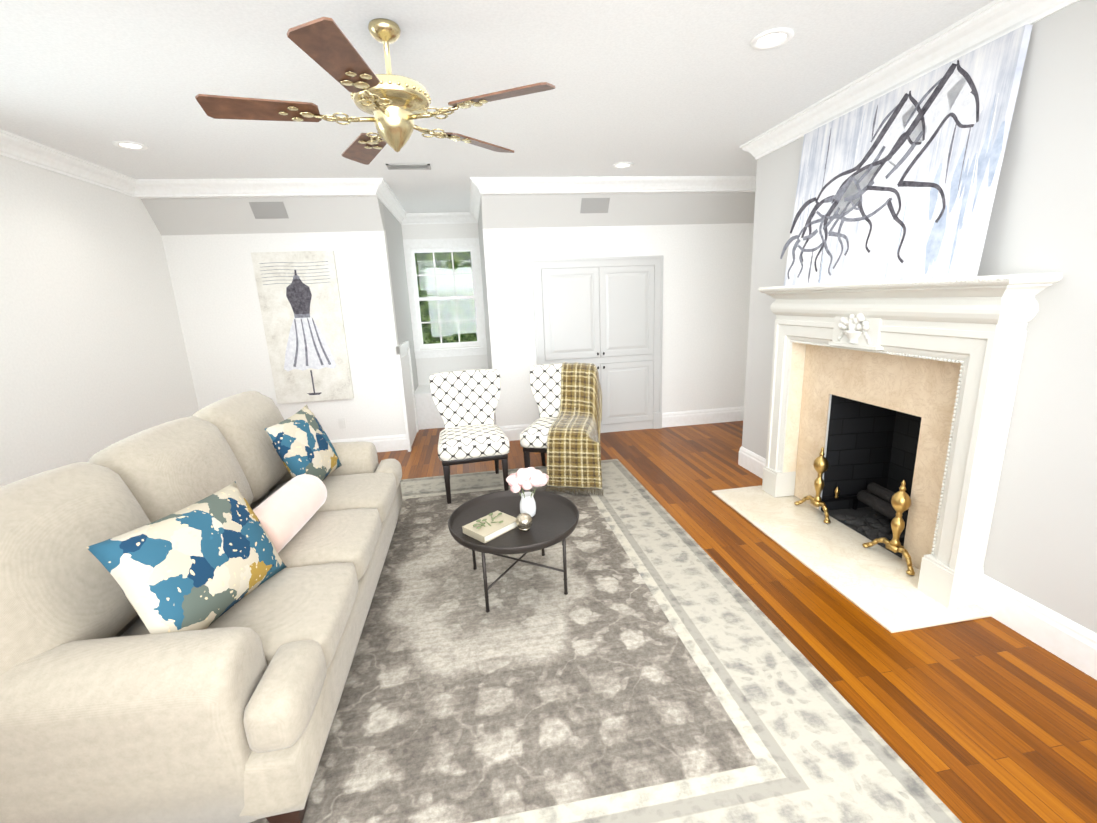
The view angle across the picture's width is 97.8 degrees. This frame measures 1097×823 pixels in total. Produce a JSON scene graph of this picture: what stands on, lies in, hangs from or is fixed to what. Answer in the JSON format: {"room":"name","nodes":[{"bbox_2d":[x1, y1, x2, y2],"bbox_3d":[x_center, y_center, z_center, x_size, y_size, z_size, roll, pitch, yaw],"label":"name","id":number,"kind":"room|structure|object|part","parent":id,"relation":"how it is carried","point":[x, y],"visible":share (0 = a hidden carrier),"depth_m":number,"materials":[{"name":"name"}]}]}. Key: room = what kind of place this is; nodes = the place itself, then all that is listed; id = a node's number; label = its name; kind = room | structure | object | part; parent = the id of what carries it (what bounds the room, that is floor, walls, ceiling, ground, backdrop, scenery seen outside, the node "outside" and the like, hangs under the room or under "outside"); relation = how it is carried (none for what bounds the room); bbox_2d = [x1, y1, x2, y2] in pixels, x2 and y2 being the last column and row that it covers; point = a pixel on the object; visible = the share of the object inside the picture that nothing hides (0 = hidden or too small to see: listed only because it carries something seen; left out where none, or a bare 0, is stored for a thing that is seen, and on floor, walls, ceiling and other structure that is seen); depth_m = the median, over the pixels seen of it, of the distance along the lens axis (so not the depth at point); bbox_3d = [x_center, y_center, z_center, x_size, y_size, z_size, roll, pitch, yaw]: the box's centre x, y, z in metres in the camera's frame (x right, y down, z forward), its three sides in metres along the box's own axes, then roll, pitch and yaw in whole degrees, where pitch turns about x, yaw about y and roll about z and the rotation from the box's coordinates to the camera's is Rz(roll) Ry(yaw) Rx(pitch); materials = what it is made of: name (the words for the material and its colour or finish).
{"room":"living room","nodes":[
{"label":"living room","id":0,"kind":"room"},
{"bbox_2d":[0,155,198,486],"bbox_3d":[-3.216,-0.083,1.792,0.120,2.790,6.440,-5,13,-8],"label":"wall","id":1,"kind":"structure","parent":0,"point":[93,357],"depth_m":3.52,"materials":[{"name":"paint"}]},
{"bbox_2d":[0,129,143,198],"bbox_3d":[-3.174,-1.305,1.373,0.170,0.126,6.060,-5,13,-8],"label":"crown molding","id":2,"kind":"structure","parent":1,"relation":"attached to","point":[12,146],"depth_m":3.44,"materials":[{"name":"white wood"}]},
{"bbox_2d":[383,204,417,390],"bbox_3d":[-1.839,-1.123,5.937,0.120,2.790,1.550,-5,13,-8],"label":"wall","id":3,"kind":"structure","parent":0,"point":[393,228],"depth_m":5.72,"materials":[{"name":"grey paint"}]},
{"bbox_2d":[380,186,410,224],"bbox_3d":[-1.791,-2.338,5.485,0.170,0.126,1.800,-5,13,-8],"label":"crown molding","id":4,"kind":"structure","parent":3,"relation":"attached to","point":[392,204],"depth_m":5.52,"materials":[{"name":"white wood"}]},
{"bbox_2d":[396,340,418,451],"bbox_3d":[-1.642,-0.216,5.611,0.030,1.160,0.900,-5,13,-8],"label":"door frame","id":5,"kind":"structure","parent":3,"relation":"attached to","point":[406,382],"depth_m":5.47,"materials":[{"name":"white wood"}]},
{"bbox_2d":[410,422,416,446],"bbox_3d":[-1.702,0.163,6.151,0.023,0.180,1.520,-5,13,-8],"label":"baseboard","id":6,"kind":"structure","parent":3,"relation":"attached to","point":[413,433],"depth_m":5.75,"materials":[{"name":"white wood"}]},
{"bbox_2d":[415,384,444,429],"bbox_3d":[-1.287,-0.106,6.579,0.998,0.470,0.699,-5,13,-8],"label":"baseboard","id":7,"kind":"structure","parent":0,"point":[429,416],"depth_m":6.21,"materials":[{"name":"white wood"}]},
{"bbox_2d":[401,223,487,384],"bbox_3d":[-1.402,-1.324,6.707,1.240,2.790,0.120,-5,13,-8],"label":"wall","id":8,"kind":"structure","parent":0,"point":[426,368],"depth_m":6.73,"materials":[{"name":"paint"}]},
{"bbox_2d":[408,212,467,223],"bbox_3d":[-1.439,-2.555,6.341,0.750,0.126,0.170,-5,13,-8],"label":"crown molding","id":9,"kind":"structure","parent":8,"relation":"attached to","point":[444,217],"depth_m":6.30,"materials":[{"name":"white wood"}]},
{"bbox_2d":[403,238,486,358],"bbox_3d":[-1.413,-1.558,6.641,1.119,1.576,0.220,-5,13,-8],"label":"window","id":10,"kind":"structure","parent":8,"relation":"in","point":[412,247],"depth_m":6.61,"materials":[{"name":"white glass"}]},
{"bbox_3d":[-1.433,-1.890,6.599,0.835,0.677,0.035,-5,13,-8],"label":"sash","id":11,"kind":"part","parent":10,"relation":"part of","materials":[{"name":"clear glass"}]},
{"bbox_3d":[-1.433,-1.890,6.599,0.751,0.587,0.004,-5,13,-8],"label":"sash glass","id":12,"kind":"part","parent":10,"relation":"part of","materials":[{"name":"clear glass"}]},
{"bbox_3d":[-1.400,-1.262,6.709,0.835,0.685,0.035,-5,13,-8],"label":"sash","id":13,"kind":"part","parent":10,"relation":"part of","materials":[{"name":"white wood"}]},
{"bbox_3d":[-1.400,-1.262,6.709,0.751,0.595,0.004,-5,13,-8],"label":"sash glass","id":14,"kind":"part","parent":10,"relation":"part of","materials":[{"name":"clear glass"}]},
{"bbox_2d":[141,192,754,235],"bbox_3d":[-0.603,-2.163,4.892,6.270,0.530,0.400,-5,13,-8],"label":"wall","id":15,"kind":"structure","parent":0,"point":[529,211],"depth_m":4.85,"materials":[{"name":"white paint"}]},
{"bbox_2d":[136,178,387,199],"bbox_3d":[-2.549,-2.041,4.370,2.040,0.126,0.170,-5,13,-8],"label":"crown molding","id":16,"kind":"structure","parent":15,"relation":"attached to","point":[246,187],"depth_m":4.34,"materials":[{"name":"white wood"}]},
{"bbox_2d":[249,202,288,218],"bbox_3d":[-2.658,-1.913,4.551,0.300,0.134,0.094,-5,13,-8],"label":"speaker","id":17,"kind":"object","parent":15,"relation":"attached to","point":[268,210],"visible":1,"depth_m":4.55},
{"bbox_2d":[580,198,609,212],"bbox_3d":[0.488,-2.161,5.021,0.300,0.134,0.094,-5,13,-8],"label":"speaker","id":18,"kind":"object","parent":15,"relation":"attached to","point":[594,205],"visible":1,"depth_m":5.02},
{"bbox_2d":[470,176,755,195],"bbox_3d":[0.857,-2.309,4.880,3.270,0.126,0.170,-5,13,-8],"label":"crown molding","id":19,"kind":"structure","parent":15,"relation":"attached to","point":[479,186],"depth_m":4.82,"materials":[{"name":"white wood"}]},
{"bbox_2d":[162,223,753,439],"bbox_3d":[-0.566,-0.814,5.353,6.270,2.350,0.120,-5,13,-8],"label":"wall","id":20,"kind":"structure","parent":0,"point":[706,282],"depth_m":5.19,"materials":[{"name":"paint"}]},
{"bbox_2d":[251,250,353,403],"bbox_3d":[-2.512,-0.852,4.935,0.765,1.520,0.038,-5,13,-8],"label":"framed picture","id":21,"kind":"object","parent":20,"relation":"attached to","point":[301,307],"visible":1,"depth_m":4.91,"materials":[{"name":"paper"}]},
{"bbox_2d":[338,418,345,428],"bbox_3d":[-2.252,0.129,5.219,0.070,0.114,0.008,-5,13,-8],"label":"outlet","id":22,"kind":"object","parent":20,"relation":"attached to","point":[342,423],"visible":1,"depth_m":5.22,"materials":[{"name":"white plastic"}]},
{"bbox_2d":[330,434,410,451],"bbox_3d":[-2.569,0.418,5.231,2.043,0.180,0.023,-5,13,-8],"label":"baseboard","id":23,"kind":"structure","parent":20,"relation":"attached to","point":[399,442],"depth_m":5.33,"materials":[{"name":"white wood"}]},
{"bbox_2d":[499,424,530,440],"bbox_3d":[-0.325,0.241,5.567,0.475,0.180,0.023,-5,13,-8],"label":"baseboard","id":24,"kind":"structure","parent":20,"relation":"attached to","point":[513,432],"depth_m":5.54,"materials":[{"name":"white wood"}]},
{"bbox_2d":[662,406,743,427],"bbox_3d":[1.896,0.066,5.899,1.110,0.180,0.023,-5,13,-8],"label":"baseboard","id":25,"kind":"structure","parent":20,"relation":"attached to","point":[719,415],"depth_m":5.89,"materials":[{"name":"white wood"}]},
{"bbox_2d":[478,202,495,421],"bbox_3d":[-0.735,-1.210,6.102,0.120,2.790,1.550,-5,13,-8],"label":"wall","id":26,"kind":"structure","parent":0,"point":[480,231],"depth_m":5.85,"materials":[{"name":"grey paint"}]},
{"bbox_2d":[468,196,480,222],"bbox_3d":[-0.834,-2.413,5.628,0.170,0.126,1.800,-5,13,-8],"label":"crown molding","id":27,"kind":"structure","parent":26,"relation":"attached to","point":[473,216],"depth_m":5.79,"materials":[{"name":"white wood"}]},
{"bbox_2d":[0,0,993,212],"bbox_3d":[-0.309,-1.853,2.679,6.390,0.100,7.990,-5,13,-8],"label":"ceiling","id":28,"kind":"structure","parent":0,"point":[674,87],"depth_m":2.51,"materials":[{"name":"paint"}]},
{"bbox_2d":[113,141,147,149],"bbox_3d":[-2.879,-1.831,3.297,0.188,0.010,0.188,-5,13,-8],"label":"recessed light","id":29,"kind":"object","parent":28,"relation":"in","point":[130,145],"visible":1,"depth_m":3.30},
{"bbox_2d":[195,17,554,164],"bbox_3d":[-0.715,-1.387,2.056,1.405,0.485,1.421,-5,13,-8],"label":"fan","id":30,"kind":"object","parent":28,"relation":"hanging from","point":[393,105],"visible":1,"depth_m":1.97,"materials":[{"name":"brown wood"}]},
{"bbox_3d":[-0.685,-1.394,2.081,0.338,0.485,0.334,-5,13,-8],"label":"motor","id":31,"kind":"part","parent":30,"relation":"part of","materials":[{"name":"gold metal"}]},
{"bbox_2d":[386,164,430,169],"bbox_3d":[-1.193,-2.093,4.092,0.360,0.008,0.160,-5,13,-8],"label":"ceiling vent","id":32,"kind":"object","parent":28,"relation":"in","point":[408,168],"visible":0.98,"depth_m":4.10,"materials":[{"name":"grey metal"}]},
{"bbox_2d":[390,165,427,167],"bbox_3d":[-1.193,-2.096,4.091,0.316,0.002,0.116,-5,13,-8],"label":"vent duct","id":33,"kind":"object","parent":28,"relation":"attached to","point":[409,167],"visible":0.43,"depth_m":4.10,"materials":[{"name":"grey metal"}]},
{"bbox_2d":[613,162,632,167],"bbox_3d":[0.675,-2.233,4.342,0.188,0.010,0.188,-5,13,-8],"label":"recessed light","id":34,"kind":"object","parent":28,"relation":"in","point":[623,165],"visible":1,"depth_m":4.33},
{"bbox_2d":[750,28,793,49],"bbox_3d":[1.054,-1.756,2.259,0.188,0.010,0.188,-5,13,-8],"label":"recessed light","id":35,"kind":"object","parent":28,"relation":"in","point":[771,38],"visible":1,"depth_m":2.25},
{"bbox_2d":[377,421,1096,822],"bbox_3d":[-0.189,0.915,3.333,6.750,0.124,8.350,-5,13,-8],"label":"floor","id":36,"kind":"structure","parent":0,"point":[989,719],"depth_m":2.04,"materials":[{"name":"brown wood"}]},
{"bbox_2d":[0,391,402,822],"bbox_3d":[-1.419,0.579,2.343,1.059,1.098,2.278,-5,13,-8],"label":"sofa","id":37,"kind":"object","parent":36,"relation":"on","point":[185,604],"visible":1,"depth_m":1.47,"materials":[{"name":"fabric"}]},
{"bbox_3d":[-1.301,0.927,1.398,0.835,0.582,0.268,-5,13,-8],"label":"arm","id":38,"kind":"part","parent":37,"relation":"part of"},
{"bbox_3d":[-1.168,0.809,1.832,0.752,0.187,0.577,-5,13,-8],"label":"seat","id":39,"kind":"part","parent":37,"relation":"part of","materials":[{"name":"fabric"}]},
{"bbox_3d":[-1.262,0.680,2.393,0.752,0.187,0.577,-5,13,-8],"label":"seat","id":40,"kind":"part","parent":37,"relation":"part of","materials":[{"name":"fabric"}]},
{"bbox_3d":[-1.625,0.484,3.332,0.835,0.582,0.268,-5,13,-8],"label":"arm","id":41,"kind":"part","parent":37,"relation":"part of"},
{"bbox_3d":[-1.357,0.551,2.954,0.752,0.187,0.577,-5,13,-8],"label":"seat","id":42,"kind":"part","parent":37,"relation":"part of","materials":[{"name":"fabric"}]},
{"bbox_2d":[532,257,603,432],"bbox_3d":[0.226,-0.689,5.431,0.744,2.004,0.040,-5,13,-8],"label":"door","id":43,"kind":"structure","parent":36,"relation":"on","point":[566,291],"depth_m":5.33,"materials":[{"name":"grey paint"}]},
{"bbox_2d":[250,459,961,822],"bbox_3d":[-0.352,0.983,2.802,2.700,0.011,3.650,-5,13,-8],"label":"rug","id":44,"kind":"object","parent":36,"relation":"on","point":[654,665],"visible":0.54,"depth_m":1.93,"materials":[{"name":"grey fabric"}]},
{"bbox_2d":[429,369,509,503],"bbox_3d":[-0.665,0.177,4.101,0.612,0.982,0.741,-5,14,-12],"label":"accent chair","id":45,"kind":"object","parent":44,"relation":"on","point":[466,402],"visible":1,"depth_m":4.16,"materials":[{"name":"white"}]},
{"bbox_3d":[-0.644,0.241,4.037,0.573,0.175,0.582,-5,14,-12],"label":"seat","id":46,"kind":"part","parent":45,"relation":"part of","materials":[{"name":"white fabric"}]},
{"bbox_3d":[-0.641,0.334,4.060,0.524,0.045,0.510,-5,14,-12],"label":"rail","id":47,"kind":"part","parent":45,"relation":"part of","materials":[{"name":"black"}]},
{"bbox_2d":[448,489,578,612],"bbox_3d":[-0.183,0.776,2.715,0.726,0.415,0.726,-6,14,-16],"label":"coffee table","id":48,"kind":"object","parent":44,"relation":"on","point":[555,517],"visible":0.92,"depth_m":2.65,"materials":[{"name":"grey metal"}]},
{"bbox_2d":[462,510,517,542],"bbox_3d":[-0.309,0.610,2.583,0.180,0.057,0.250,10,18,42],"label":"books","id":49,"kind":"object","parent":48,"relation":"on","point":[490,526],"visible":0.98,"depth_m":2.55,"materials":[{"name":"beige paper"}]},
{"bbox_2d":[516,513,532,530],"bbox_3d":[-0.130,0.589,2.567,0.092,0.090,0.092,-5,13,-8],"label":"votive","id":50,"kind":"object","parent":48,"relation":"on","point":[524,521],"visible":1,"depth_m":2.54,"materials":[{"name":"silver metal"}]},
{"bbox_2d":[506,467,548,516],"bbox_3d":[-0.116,0.456,2.710,0.238,0.282,0.211,-5,13,-8],"label":"vase","id":51,"kind":"object","parent":48,"relation":"on","point":[528,478],"visible":0.98,"depth_m":2.66,"materials":[{"name":"white ceramic"}]},
{"bbox_2d":[520,362,602,495],"bbox_3d":[0.154,0.111,4.202,0.735,0.996,0.830,1,14,13],"label":"accent chair","id":52,"kind":"object","parent":44,"relation":"on","point":[563,431],"visible":1,"depth_m":4.05,"materials":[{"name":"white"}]},
{"bbox_3d":[0.087,0.174,4.188,0.573,0.175,0.582,1,14,13],"label":"seat","id":53,"kind":"part","parent":52,"relation":"part of","materials":[{"name":"white fabric"}]},
{"bbox_2d":[546,362,602,488],"bbox_3d":[0.279,0.063,4.172,0.472,0.953,0.845,1,14,13],"label":"throw","id":54,"kind":"object","parent":52,"relation":"on","point":[573,450],"depth_m":3.93,"materials":[{"name":"yellow fabric"}]},
{"bbox_2d":[600,255,663,432],"bbox_3d":[0.960,-0.746,5.540,0.744,2.004,0.040,-5,13,-8],"label":"door","id":55,"kind":"structure","parent":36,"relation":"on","point":[604,315],"depth_m":5.52,"materials":[{"name":"grey paint"}]},
{"bbox_2d":[712,485,991,632],"bbox_3d":[1.744,0.818,3.103,0.569,0.016,1.720,-5,13,-8],"label":"hearth","id":56,"kind":"object","parent":36,"relation":"on","point":[877,583],"visible":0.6,"depth_m":2.80,"materials":[{"name":"stone"}]},
{"bbox_2d":[794,447,857,523],"bbox_3d":[2.026,0.476,3.378,0.374,0.496,0.343,-5,13,-8],"label":"andiron","id":57,"kind":"object","parent":56,"relation":"on","point":[821,465],"visible":1,"depth_m":3.35,"materials":[{"name":"gold metal"}]},
{"bbox_2d":[857,482,908,527],"bbox_3d":[2.227,0.596,3.137,0.195,0.159,0.417,-5,13,-8],"label":"logs","id":58,"kind":"object","parent":57,"relation":"on","point":[875,496],"visible":0.56,"depth_m":3.15,"materials":[{"name":"black wood"}]},
{"bbox_2d":[862,480,914,574],"bbox_3d":[2.129,0.617,2.763,0.374,0.496,0.343,-5,13,-8],"label":"andiron","id":59,"kind":"object","parent":56,"relation":"on","point":[901,501],"visible":0.92,"depth_m":2.72,"materials":[{"name":"gold metal"}]},
{"bbox_2d":[833,510,905,548],"bbox_3d":[2.221,0.769,3.173,0.414,0.036,0.474,-5,13,-8],"label":"ash","id":60,"kind":"object","parent":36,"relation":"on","point":[879,523],"visible":0.73,"depth_m":3.21,"materials":[{"name":"grey wood"}]},
{"bbox_2d":[742,0,1096,633],"bbox_3d":[2.644,-0.361,1.894,1.030,2.790,4.870,-5,13,-8],"label":"wall","id":61,"kind":"structure","parent":0,"point":[1042,546],"depth_m":2.05,"materials":[{"name":"grey paint"}]},
{"bbox_2d":[739,446,765,478],"bbox_3d":[1.844,0.482,4.152,0.023,0.180,0.630,-5,13,-8],"label":"baseboard","id":62,"kind":"structure","parent":61,"relation":"attached to","point":[752,462],"depth_m":4.27,"materials":[{"name":"white wood"}]},
{"bbox_2d":[740,0,1079,159],"bbox_3d":[2.041,-1.604,1.679,0.170,0.126,4.740,-5,13,-8],"label":"crown molding","id":63,"kind":"structure","parent":61,"relation":"attached to","point":[989,22],"depth_m":2.45,"materials":[{"name":"white wood"}]},
{"bbox_2d":[758,272,1062,607],"bbox_3d":[1.863,0.026,2.940,0.260,1.589,1.733,-5,13,-8],"label":"fireplace mantel","id":64,"kind":"object","parent":61,"relation":"attached to","point":[942,357],"visible":1,"depth_m":2.50,"materials":[{"name":"stone"}]},
{"bbox_2d":[780,25,1032,285],"bbox_3d":[1.850,-1.264,2.762,0.116,0.997,1.448,-5,13,-8],"label":"framed picture","id":65,"kind":"object","parent":64,"relation":"on","point":[900,183],"visible":1,"depth_m":2.48},
{"bbox_2d":[976,574,1096,679],"bbox_3d":[2.347,1.171,1.146,0.023,0.180,2.611,-5,13,-8],"label":"baseboard","id":66,"kind":"structure","parent":61,"relation":"attached to","point":[1071,642],"depth_m":2.11,"materials":[{"name":"white wood"}]}
]}

